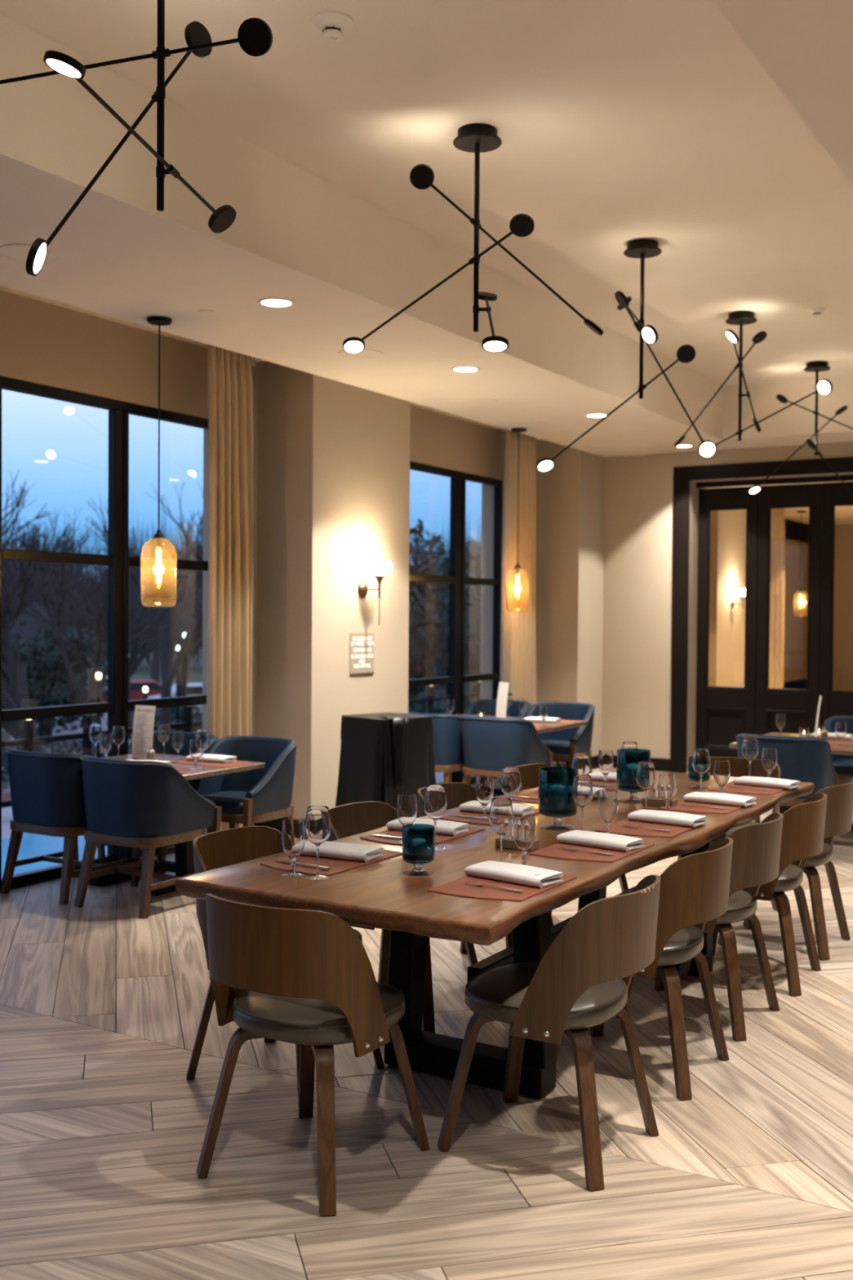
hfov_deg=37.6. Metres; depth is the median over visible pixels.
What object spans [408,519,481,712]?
evergreen oak
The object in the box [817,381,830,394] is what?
diffuser
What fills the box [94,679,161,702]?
parked car
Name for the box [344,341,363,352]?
diffuser
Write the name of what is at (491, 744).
tub chair
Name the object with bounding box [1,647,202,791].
ground
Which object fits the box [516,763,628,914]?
shell chair
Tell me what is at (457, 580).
window
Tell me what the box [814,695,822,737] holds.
menu card
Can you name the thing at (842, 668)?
glass pane
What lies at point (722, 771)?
water goblet
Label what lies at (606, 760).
bowl
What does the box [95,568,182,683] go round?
bare tree
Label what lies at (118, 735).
bowl
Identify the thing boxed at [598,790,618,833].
water goblet
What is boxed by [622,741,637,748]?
wine glass
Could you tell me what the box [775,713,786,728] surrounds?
bowl
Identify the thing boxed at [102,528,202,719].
bare tree
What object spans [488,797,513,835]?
bowl
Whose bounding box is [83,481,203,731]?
bare tree
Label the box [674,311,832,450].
chandelier
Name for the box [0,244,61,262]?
ceiling speaker
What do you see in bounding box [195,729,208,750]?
bowl
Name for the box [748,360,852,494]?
chandelier
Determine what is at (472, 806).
napkin
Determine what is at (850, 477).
door track
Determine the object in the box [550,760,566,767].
water goblet
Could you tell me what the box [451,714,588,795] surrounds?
cafe table
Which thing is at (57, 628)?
bare tree
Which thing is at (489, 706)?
tub chair
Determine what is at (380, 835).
table knife
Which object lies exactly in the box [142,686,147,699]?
street lamp
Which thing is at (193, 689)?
parked car
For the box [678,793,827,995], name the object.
shell chair
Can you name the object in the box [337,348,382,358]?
ceiling speaker
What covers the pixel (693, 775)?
candle holder
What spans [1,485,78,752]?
bare tree
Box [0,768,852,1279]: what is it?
floor
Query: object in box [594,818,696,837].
placemat
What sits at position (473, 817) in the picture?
table knife
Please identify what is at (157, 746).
tub chair
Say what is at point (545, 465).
diffuser
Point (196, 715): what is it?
hedge
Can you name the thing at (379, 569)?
wall sconce
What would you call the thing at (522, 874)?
napkin
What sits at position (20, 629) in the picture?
building
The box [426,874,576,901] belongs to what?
placemat
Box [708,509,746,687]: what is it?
glass pane
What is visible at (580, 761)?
bowl
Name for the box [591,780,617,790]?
placemat
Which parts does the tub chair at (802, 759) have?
leg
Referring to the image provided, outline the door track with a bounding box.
[696,474,852,488]
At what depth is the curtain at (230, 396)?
8.03 m
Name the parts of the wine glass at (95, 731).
stem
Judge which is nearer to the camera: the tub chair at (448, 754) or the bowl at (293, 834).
the bowl at (293, 834)
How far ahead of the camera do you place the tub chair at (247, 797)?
7.45 m
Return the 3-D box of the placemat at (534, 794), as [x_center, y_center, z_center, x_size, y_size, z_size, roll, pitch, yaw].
[0.568,0.685,5.484,0.286,0.005,0.452,1,1,31]
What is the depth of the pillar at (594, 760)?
12.74 m
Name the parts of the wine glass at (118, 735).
stem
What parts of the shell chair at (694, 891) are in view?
leg, leg, leg, seat, backrest, leg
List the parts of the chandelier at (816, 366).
arm, arm, arm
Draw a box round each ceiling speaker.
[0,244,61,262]
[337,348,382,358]
[461,398,497,404]
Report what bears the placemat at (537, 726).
on the cafe table at (456, 776)
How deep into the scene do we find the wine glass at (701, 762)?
5.45 m
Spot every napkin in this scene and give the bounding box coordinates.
[130,760,171,764]
[186,754,236,763]
[300,840,383,862]
[386,817,469,835]
[458,800,534,815]
[464,860,564,888]
[524,716,560,722]
[536,786,604,797]
[555,830,644,851]
[588,771,616,782]
[627,808,707,827]
[683,791,756,807]
[733,776,800,789]
[810,732,852,739]
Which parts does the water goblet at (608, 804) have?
stem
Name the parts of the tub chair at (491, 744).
leg, leg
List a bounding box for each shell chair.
[186,826,384,1106]
[195,893,430,1216]
[326,801,477,1033]
[417,782,553,953]
[437,874,660,1191]
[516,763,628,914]
[555,837,733,1100]
[615,813,782,1040]
[677,756,780,928]
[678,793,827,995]
[716,777,852,959]
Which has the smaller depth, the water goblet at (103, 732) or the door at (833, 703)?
the water goblet at (103, 732)
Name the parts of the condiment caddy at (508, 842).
shaker glass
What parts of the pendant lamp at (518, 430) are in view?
lamp shade, cord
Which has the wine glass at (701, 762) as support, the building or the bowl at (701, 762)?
the bowl at (701, 762)
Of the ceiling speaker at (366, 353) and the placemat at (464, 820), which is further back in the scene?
the ceiling speaker at (366, 353)
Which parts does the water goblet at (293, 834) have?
stem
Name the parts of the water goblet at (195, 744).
stem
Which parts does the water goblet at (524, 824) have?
stem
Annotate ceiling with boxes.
[0,0,852,524]
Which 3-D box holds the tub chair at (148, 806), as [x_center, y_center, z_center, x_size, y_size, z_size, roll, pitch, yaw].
[-1.508,1.013,6.700,0.597,0.804,0.583,1,1,31]
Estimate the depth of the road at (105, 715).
56.65 m
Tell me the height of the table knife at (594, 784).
0.007 m
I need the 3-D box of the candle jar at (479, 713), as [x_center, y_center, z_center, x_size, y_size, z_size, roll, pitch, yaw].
[0.458,0.629,10.479,0.072,0.075,0.072,1,1,31]
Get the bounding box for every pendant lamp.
[140,315,176,607]
[506,427,528,612]
[793,510,807,616]
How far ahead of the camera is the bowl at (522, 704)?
10.63 m
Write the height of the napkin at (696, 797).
0.033 m
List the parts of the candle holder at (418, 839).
stem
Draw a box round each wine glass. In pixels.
[88,724,102,757]
[111,725,125,759]
[156,723,170,759]
[195,729,208,768]
[304,805,330,879]
[423,785,447,850]
[488,797,513,862]
[500,766,521,799]
[506,693,513,717]
[571,752,590,804]
[571,774,592,831]
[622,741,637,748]
[635,760,656,809]
[692,747,711,791]
[742,736,758,776]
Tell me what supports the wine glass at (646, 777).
on the dining table at (378, 895)
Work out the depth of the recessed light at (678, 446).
12.02 m
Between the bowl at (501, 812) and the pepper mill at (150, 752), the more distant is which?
the pepper mill at (150, 752)
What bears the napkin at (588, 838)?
on the placemat at (554, 851)
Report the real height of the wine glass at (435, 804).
0.212 m
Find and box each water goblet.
[98,733,111,758]
[100,732,112,758]
[171,731,183,759]
[189,738,202,769]
[281,819,305,878]
[396,793,417,843]
[446,698,454,714]
[475,775,493,820]
[512,813,535,866]
[517,698,526,718]
[539,704,548,726]
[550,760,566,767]
[598,749,613,786]
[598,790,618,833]
[658,773,676,811]
[713,760,730,793]
[761,747,777,777]
[775,713,786,736]
[835,721,846,746]
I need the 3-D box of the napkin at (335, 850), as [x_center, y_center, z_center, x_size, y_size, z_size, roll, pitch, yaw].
[-0.291,0.686,4.080,0.278,0.033,0.126,1,1,27]
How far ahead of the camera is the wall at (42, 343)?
8.27 m
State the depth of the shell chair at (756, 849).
4.66 m
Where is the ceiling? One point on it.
(718, 133)
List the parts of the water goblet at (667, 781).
stem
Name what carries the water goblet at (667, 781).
on the dining table at (378, 895)
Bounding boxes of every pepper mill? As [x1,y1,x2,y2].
[146,746,155,759]
[820,727,827,741]
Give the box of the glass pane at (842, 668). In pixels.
[832,524,852,691]
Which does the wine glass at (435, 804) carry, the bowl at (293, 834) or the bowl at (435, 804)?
the bowl at (435, 804)
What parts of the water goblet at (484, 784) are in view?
stem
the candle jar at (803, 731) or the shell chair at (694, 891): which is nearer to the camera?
the shell chair at (694, 891)
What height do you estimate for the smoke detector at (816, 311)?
0.054 m
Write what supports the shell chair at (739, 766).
on the floor
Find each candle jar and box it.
[476,710,485,716]
[799,727,808,737]
[813,725,823,732]
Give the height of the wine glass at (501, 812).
0.212 m
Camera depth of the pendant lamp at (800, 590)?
19.17 m
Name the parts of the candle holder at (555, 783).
stem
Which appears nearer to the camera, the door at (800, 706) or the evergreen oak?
the door at (800, 706)
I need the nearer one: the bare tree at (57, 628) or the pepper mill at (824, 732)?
the pepper mill at (824, 732)
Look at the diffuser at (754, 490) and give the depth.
11.00 m
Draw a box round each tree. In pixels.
[1,470,38,621]
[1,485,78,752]
[1,507,203,756]
[1,517,132,632]
[1,615,138,745]
[40,534,203,739]
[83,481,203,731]
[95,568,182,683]
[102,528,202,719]
[157,521,481,714]
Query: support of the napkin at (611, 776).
on the placemat at (597, 782)
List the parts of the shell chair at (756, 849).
leg, leg, leg, seat, backrest, leg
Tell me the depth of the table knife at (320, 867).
3.89 m
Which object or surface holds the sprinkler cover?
attached to the ceiling
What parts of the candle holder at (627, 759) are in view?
stem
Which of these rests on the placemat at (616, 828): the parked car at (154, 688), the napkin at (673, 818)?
the napkin at (673, 818)
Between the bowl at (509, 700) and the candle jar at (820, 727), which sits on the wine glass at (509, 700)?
the bowl at (509, 700)
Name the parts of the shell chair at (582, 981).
leg, leg, seat, leg, backrest, leg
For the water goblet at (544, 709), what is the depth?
9.82 m
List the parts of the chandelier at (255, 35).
arm, arm, arm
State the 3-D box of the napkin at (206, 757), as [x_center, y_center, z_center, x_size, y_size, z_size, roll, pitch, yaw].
[-1.263,0.693,7.348,0.278,0.033,0.126,1,1,25]
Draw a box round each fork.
[464,881,524,892]
[560,847,613,855]
[621,825,671,831]
[680,804,725,808]
[728,786,770,791]
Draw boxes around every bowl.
[88,724,102,743]
[100,732,112,747]
[111,725,125,745]
[156,723,170,742]
[171,731,183,750]
[189,738,202,759]
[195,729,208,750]
[281,819,305,857]
[304,805,330,844]
[396,793,417,825]
[423,785,447,819]
[475,775,493,804]
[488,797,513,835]
[506,693,513,706]
[517,698,526,711]
[539,704,548,719]
[571,752,590,774]
[571,774,592,806]
[598,749,613,773]
[635,760,656,790]
[692,747,711,773]
[742,736,758,760]
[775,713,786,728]
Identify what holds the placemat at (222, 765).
on the cafe table at (184, 864)
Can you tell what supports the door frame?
attached to the wall at (638, 491)
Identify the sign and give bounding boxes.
[349,632,373,674]
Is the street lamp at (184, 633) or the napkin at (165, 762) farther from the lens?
the street lamp at (184, 633)
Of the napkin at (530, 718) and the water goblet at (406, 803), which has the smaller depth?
the water goblet at (406, 803)
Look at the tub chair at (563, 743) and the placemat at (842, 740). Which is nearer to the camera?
the placemat at (842, 740)
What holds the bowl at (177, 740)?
on the water goblet at (177, 740)
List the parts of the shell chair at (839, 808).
leg, leg, seat, backrest, leg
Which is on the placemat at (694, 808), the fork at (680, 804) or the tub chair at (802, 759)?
the fork at (680, 804)
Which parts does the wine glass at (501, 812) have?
stem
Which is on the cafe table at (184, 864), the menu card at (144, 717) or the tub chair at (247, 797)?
the menu card at (144, 717)
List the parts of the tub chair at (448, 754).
leg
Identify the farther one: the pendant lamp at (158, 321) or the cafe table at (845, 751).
the cafe table at (845, 751)
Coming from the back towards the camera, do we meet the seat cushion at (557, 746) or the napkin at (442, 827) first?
the seat cushion at (557, 746)
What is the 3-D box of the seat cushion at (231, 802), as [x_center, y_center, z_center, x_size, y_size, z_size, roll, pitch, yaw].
[-1.122,0.958,7.445,0.428,0.074,0.476,1,1,30]
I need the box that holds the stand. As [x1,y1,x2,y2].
[335,712,435,817]
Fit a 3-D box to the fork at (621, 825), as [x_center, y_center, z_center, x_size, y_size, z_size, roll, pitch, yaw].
[0.812,0.695,4.631,0.190,0.008,0.024,1,1,34]
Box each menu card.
[131,705,155,759]
[496,681,509,717]
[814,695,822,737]
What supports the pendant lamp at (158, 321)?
hanging from the ceiling
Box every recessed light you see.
[257,297,295,308]
[450,366,480,373]
[584,413,607,417]
[673,444,693,448]
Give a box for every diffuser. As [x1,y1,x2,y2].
[33,243,46,273]
[46,58,80,77]
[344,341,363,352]
[484,341,506,351]
[537,461,552,471]
[642,327,654,342]
[700,442,715,457]
[726,332,736,342]
[750,487,759,493]
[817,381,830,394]
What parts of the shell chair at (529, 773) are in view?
backrest, leg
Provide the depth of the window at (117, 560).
7.69 m
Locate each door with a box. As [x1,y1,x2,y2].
[695,486,759,757]
[755,483,822,734]
[818,481,852,726]
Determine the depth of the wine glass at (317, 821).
3.73 m
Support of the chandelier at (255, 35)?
hanging from the ceiling
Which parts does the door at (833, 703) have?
rail, panel moulding, rail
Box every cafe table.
[88,753,265,896]
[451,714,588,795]
[729,732,852,831]
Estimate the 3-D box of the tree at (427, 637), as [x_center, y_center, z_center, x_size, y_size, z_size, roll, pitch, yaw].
[-0.708,0.687,25.904,8.989,6.862,8.861,1,1,25]
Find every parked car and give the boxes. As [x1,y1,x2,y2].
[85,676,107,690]
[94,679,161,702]
[146,682,202,713]
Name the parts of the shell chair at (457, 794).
backrest, leg, leg, leg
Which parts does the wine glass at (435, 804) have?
stem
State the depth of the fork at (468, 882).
3.60 m
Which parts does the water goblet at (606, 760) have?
stem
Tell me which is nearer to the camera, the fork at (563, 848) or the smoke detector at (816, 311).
the fork at (563, 848)
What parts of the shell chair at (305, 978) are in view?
leg, backrest, leg, seat, leg, leg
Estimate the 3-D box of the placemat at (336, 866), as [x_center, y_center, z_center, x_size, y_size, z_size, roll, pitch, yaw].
[-0.308,0.706,4.033,0.286,0.005,0.452,1,1,31]
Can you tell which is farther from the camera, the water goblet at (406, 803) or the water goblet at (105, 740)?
the water goblet at (105, 740)
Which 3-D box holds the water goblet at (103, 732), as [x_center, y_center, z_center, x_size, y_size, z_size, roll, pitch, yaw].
[-1.878,0.627,7.333,0.072,0.166,0.072,0,1,-8]
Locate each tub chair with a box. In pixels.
[0,748,141,903]
[74,755,222,918]
[97,731,217,874]
[173,735,297,862]
[408,712,464,782]
[460,715,553,796]
[464,699,531,788]
[525,702,595,773]
[735,733,838,846]
[823,715,852,782]
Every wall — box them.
[0,289,808,833]
[601,441,852,773]
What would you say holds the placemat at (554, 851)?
on the dining table at (378, 895)
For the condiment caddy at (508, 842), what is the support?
on the dining table at (378, 895)
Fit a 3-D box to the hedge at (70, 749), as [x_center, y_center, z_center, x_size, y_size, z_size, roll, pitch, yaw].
[-9.114,3.411,35.321,7.168,1.277,1.284,0,1,-20]
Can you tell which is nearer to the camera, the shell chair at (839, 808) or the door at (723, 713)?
the shell chair at (839, 808)
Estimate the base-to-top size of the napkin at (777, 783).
0.033 m
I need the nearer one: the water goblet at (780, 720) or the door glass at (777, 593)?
the water goblet at (780, 720)
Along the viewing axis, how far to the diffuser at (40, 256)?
3.54 m
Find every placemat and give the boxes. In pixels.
[170,759,251,768]
[173,766,207,773]
[259,849,402,875]
[360,826,484,845]
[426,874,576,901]
[439,808,538,825]
[508,791,538,803]
[528,841,654,862]
[533,724,554,728]
[535,720,578,724]
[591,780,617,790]
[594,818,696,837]
[657,799,744,813]
[708,781,785,795]
[827,737,852,741]
[830,743,852,748]
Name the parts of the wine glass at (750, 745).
stem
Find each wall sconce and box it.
[357,560,391,625]
[730,588,745,623]
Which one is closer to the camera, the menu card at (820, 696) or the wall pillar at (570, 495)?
the menu card at (820, 696)
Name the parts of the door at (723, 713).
rail, panel, panel moulding, rail, rail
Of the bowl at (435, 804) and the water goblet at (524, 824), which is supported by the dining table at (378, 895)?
the water goblet at (524, 824)
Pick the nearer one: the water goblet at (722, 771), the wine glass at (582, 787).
the wine glass at (582, 787)
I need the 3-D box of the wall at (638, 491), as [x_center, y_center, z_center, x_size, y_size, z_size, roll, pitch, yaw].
[5.862,-0.237,10.698,10.220,3.250,0.340,1,1,31]
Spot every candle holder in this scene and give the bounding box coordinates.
[402,823,435,875]
[538,766,577,831]
[616,748,650,803]
[688,755,710,789]
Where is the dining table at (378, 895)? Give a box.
[174,768,814,1098]
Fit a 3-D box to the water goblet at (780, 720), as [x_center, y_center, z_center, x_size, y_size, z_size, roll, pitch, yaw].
[2.601,0.625,9.186,0.072,0.166,0.072,1,1,22]
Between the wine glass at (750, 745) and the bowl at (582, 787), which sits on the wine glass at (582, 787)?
the bowl at (582, 787)
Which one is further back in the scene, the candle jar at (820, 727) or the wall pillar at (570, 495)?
the wall pillar at (570, 495)
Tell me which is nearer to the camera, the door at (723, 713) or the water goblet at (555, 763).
the water goblet at (555, 763)
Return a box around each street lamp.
[95,672,102,757]
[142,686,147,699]
[176,645,179,731]
[182,632,186,732]
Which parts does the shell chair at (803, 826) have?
leg, leg, leg, seat, backrest, leg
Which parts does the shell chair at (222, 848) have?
leg, backrest, leg, leg, leg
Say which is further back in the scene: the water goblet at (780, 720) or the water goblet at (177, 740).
the water goblet at (780, 720)
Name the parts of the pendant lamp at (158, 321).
lamp shade, cord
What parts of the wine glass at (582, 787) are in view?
stem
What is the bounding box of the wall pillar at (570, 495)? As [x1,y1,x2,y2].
[535,440,604,756]
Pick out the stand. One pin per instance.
(384, 756)
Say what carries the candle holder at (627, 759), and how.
on the dining table at (378, 895)
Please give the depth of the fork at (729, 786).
5.73 m
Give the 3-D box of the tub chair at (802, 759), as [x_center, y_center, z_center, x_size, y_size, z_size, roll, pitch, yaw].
[2.364,1.012,8.248,0.597,0.804,0.583,1,1,29]
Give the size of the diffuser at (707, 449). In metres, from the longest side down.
0.089 x 0.089 x 0.002 m
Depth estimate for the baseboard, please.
12.62 m
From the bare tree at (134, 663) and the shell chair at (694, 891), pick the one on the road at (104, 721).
the bare tree at (134, 663)
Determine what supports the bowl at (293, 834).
on the water goblet at (293, 834)
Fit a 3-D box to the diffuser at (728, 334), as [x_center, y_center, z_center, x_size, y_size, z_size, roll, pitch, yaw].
[2.008,-1.996,8.244,0.089,0.002,0.089,46,-2,31]
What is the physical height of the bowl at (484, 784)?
0.114 m
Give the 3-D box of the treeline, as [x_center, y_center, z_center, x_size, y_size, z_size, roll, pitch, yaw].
[-25.210,-5.969,103.541,89.213,16.680,86.760,1,1,31]
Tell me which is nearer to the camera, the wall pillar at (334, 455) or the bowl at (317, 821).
the bowl at (317, 821)
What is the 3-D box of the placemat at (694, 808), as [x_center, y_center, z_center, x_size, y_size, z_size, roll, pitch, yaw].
[1.183,0.693,5.265,0.286,0.005,0.452,1,1,31]
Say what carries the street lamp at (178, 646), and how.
on the ground
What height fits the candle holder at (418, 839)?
0.144 m
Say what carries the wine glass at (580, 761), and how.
on the dining table at (378, 895)
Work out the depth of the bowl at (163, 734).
7.40 m
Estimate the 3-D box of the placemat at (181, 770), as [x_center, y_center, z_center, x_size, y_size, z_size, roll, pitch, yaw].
[-1.473,0.719,6.933,0.452,0.005,0.286,1,1,31]
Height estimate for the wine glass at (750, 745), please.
0.212 m
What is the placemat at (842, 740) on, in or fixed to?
on the cafe table at (845, 751)
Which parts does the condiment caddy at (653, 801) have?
shaker glass, shaker glass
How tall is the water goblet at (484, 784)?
0.166 m
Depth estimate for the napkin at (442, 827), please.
4.53 m
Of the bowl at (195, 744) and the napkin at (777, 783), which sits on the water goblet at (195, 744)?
the bowl at (195, 744)
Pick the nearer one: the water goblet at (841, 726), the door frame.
the water goblet at (841, 726)
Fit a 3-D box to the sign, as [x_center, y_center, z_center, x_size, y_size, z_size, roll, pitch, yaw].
[-0.469,0.097,9.127,0.012,0.301,0.305,1,1,31]
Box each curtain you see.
[205,344,254,834]
[498,429,537,783]
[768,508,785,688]
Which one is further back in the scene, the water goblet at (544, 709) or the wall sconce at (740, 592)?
the wall sconce at (740, 592)
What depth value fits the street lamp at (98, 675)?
29.96 m
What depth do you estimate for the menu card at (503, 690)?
10.19 m
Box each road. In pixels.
[2,717,155,791]
[54,709,202,719]
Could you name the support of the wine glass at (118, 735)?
on the placemat
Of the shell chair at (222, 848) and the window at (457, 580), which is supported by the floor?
the shell chair at (222, 848)
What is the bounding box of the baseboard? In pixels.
[613,755,670,772]
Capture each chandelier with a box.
[0,0,272,275]
[342,123,604,353]
[536,238,716,471]
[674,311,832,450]
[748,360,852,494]
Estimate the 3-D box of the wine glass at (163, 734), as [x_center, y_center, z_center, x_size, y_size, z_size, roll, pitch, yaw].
[-1.560,0.605,7.431,0.079,0.212,0.079,1,1,8]
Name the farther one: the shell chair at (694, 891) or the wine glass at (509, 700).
the wine glass at (509, 700)
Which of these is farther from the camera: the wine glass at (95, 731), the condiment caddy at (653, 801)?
the wine glass at (95, 731)
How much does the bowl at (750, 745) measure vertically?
0.114 m
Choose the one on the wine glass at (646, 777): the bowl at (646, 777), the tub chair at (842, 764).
the bowl at (646, 777)
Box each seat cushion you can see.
[201,790,249,813]
[542,739,569,754]
[832,758,852,774]
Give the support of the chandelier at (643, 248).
hanging from the ceiling
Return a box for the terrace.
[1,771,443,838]
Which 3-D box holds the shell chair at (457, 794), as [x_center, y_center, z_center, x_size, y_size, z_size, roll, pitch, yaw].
[0.256,1.054,5.468,0.571,0.793,0.497,1,1,31]
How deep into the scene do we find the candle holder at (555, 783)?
4.62 m
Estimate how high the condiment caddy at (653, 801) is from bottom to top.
0.098 m
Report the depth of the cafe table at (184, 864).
7.11 m
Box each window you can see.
[0,375,208,890]
[408,461,502,784]
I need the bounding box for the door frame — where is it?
[670,457,852,773]
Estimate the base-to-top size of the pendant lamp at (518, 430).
1.610 m
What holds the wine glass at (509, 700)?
on the cafe table at (456, 776)
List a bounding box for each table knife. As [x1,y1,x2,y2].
[274,859,329,870]
[371,834,402,839]
[447,814,488,820]
[516,795,538,799]
[591,783,612,787]
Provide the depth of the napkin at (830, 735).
8.99 m
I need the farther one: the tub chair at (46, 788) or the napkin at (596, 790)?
the tub chair at (46, 788)
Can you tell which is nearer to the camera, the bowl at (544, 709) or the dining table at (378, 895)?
the dining table at (378, 895)
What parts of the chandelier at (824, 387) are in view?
arm, arm, arm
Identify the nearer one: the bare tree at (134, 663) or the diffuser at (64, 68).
the diffuser at (64, 68)
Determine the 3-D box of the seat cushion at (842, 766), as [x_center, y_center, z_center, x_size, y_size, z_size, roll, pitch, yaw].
[3.265,0.953,9.412,0.428,0.074,0.476,1,1,31]
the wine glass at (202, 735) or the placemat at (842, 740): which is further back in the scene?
the placemat at (842, 740)
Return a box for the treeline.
[1,497,481,669]
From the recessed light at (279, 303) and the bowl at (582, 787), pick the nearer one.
the bowl at (582, 787)
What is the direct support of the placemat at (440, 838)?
on the dining table at (378, 895)
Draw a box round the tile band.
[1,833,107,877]
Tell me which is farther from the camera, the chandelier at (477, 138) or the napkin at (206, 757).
the napkin at (206, 757)
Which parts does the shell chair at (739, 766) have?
seat, backrest, leg, leg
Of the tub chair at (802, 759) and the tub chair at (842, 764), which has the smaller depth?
the tub chair at (802, 759)
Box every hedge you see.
[1,740,132,781]
[131,705,202,731]
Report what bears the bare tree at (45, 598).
on the ground
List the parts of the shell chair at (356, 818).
backrest, leg, leg, leg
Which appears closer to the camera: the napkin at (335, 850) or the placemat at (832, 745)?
the napkin at (335, 850)
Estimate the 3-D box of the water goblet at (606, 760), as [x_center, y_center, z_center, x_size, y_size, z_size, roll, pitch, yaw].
[0.833,0.595,5.814,0.072,0.166,0.072,1,1,5]
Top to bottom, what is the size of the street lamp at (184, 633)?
4.010 m
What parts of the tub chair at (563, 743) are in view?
leg, leg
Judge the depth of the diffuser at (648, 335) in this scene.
6.83 m
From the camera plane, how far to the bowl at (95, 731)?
7.35 m
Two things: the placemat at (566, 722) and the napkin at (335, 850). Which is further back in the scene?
the placemat at (566, 722)
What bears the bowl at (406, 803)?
on the water goblet at (406, 803)
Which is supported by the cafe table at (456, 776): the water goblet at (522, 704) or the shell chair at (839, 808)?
the water goblet at (522, 704)
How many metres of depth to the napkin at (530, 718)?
10.25 m
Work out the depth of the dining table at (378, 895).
4.03 m
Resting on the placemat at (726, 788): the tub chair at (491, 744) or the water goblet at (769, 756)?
the water goblet at (769, 756)
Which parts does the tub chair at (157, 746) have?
leg, leg, leg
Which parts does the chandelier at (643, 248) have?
arm, arm, arm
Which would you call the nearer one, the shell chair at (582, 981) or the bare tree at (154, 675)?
the shell chair at (582, 981)
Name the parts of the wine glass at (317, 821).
stem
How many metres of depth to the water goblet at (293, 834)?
3.75 m
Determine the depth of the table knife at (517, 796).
5.40 m
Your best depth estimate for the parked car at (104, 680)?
61.67 m
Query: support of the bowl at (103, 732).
on the water goblet at (103, 732)
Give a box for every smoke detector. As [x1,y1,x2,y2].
[311,10,354,40]
[807,306,826,316]
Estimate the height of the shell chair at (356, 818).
0.793 m
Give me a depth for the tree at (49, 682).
42.58 m
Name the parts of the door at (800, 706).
panel moulding, rail, panel, rail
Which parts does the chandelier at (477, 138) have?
arm, arm, arm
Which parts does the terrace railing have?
rail, post, post, post, rail, post, post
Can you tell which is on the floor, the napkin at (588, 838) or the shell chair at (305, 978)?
the shell chair at (305, 978)
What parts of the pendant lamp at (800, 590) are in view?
lamp shade, cord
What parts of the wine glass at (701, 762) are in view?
stem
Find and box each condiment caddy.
[495,828,539,851]
[642,784,678,806]
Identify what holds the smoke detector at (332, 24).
attached to the ceiling
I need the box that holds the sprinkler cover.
[198,309,213,314]
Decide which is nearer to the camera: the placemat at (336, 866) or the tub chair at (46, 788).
the placemat at (336, 866)
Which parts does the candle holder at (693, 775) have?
stem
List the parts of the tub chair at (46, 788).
leg, leg, leg, leg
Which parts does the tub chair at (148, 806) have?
leg, leg, leg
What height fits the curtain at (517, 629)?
3.305 m
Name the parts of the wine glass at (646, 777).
stem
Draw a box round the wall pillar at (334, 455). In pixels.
[256,360,410,820]
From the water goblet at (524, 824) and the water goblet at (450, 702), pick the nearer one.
the water goblet at (524, 824)
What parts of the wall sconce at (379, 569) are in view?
wall plate, lamp shade, drop rod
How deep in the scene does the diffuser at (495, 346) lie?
4.88 m
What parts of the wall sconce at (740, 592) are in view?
wall plate, lamp shade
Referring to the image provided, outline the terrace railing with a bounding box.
[1,680,479,808]
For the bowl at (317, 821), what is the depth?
3.72 m
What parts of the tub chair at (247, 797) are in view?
leg, leg, leg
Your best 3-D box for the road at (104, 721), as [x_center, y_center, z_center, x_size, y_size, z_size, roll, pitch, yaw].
[-19.978,3.721,37.151,49.815,0.001,54.133,1,1,31]
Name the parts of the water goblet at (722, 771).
stem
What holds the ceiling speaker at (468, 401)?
attached to the ceiling
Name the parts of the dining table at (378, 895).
post, post, post, post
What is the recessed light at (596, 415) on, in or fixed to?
in the ceiling
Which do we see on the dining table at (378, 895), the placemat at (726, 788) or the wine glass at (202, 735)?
the placemat at (726, 788)
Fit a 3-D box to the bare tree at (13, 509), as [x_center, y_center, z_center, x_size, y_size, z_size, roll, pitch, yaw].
[-12.440,-0.348,31.944,5.114,8.545,5.311,0,1,-7]
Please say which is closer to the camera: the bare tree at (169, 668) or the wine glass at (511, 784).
the wine glass at (511, 784)
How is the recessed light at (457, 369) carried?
in the ceiling
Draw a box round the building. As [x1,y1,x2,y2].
[1,600,53,731]

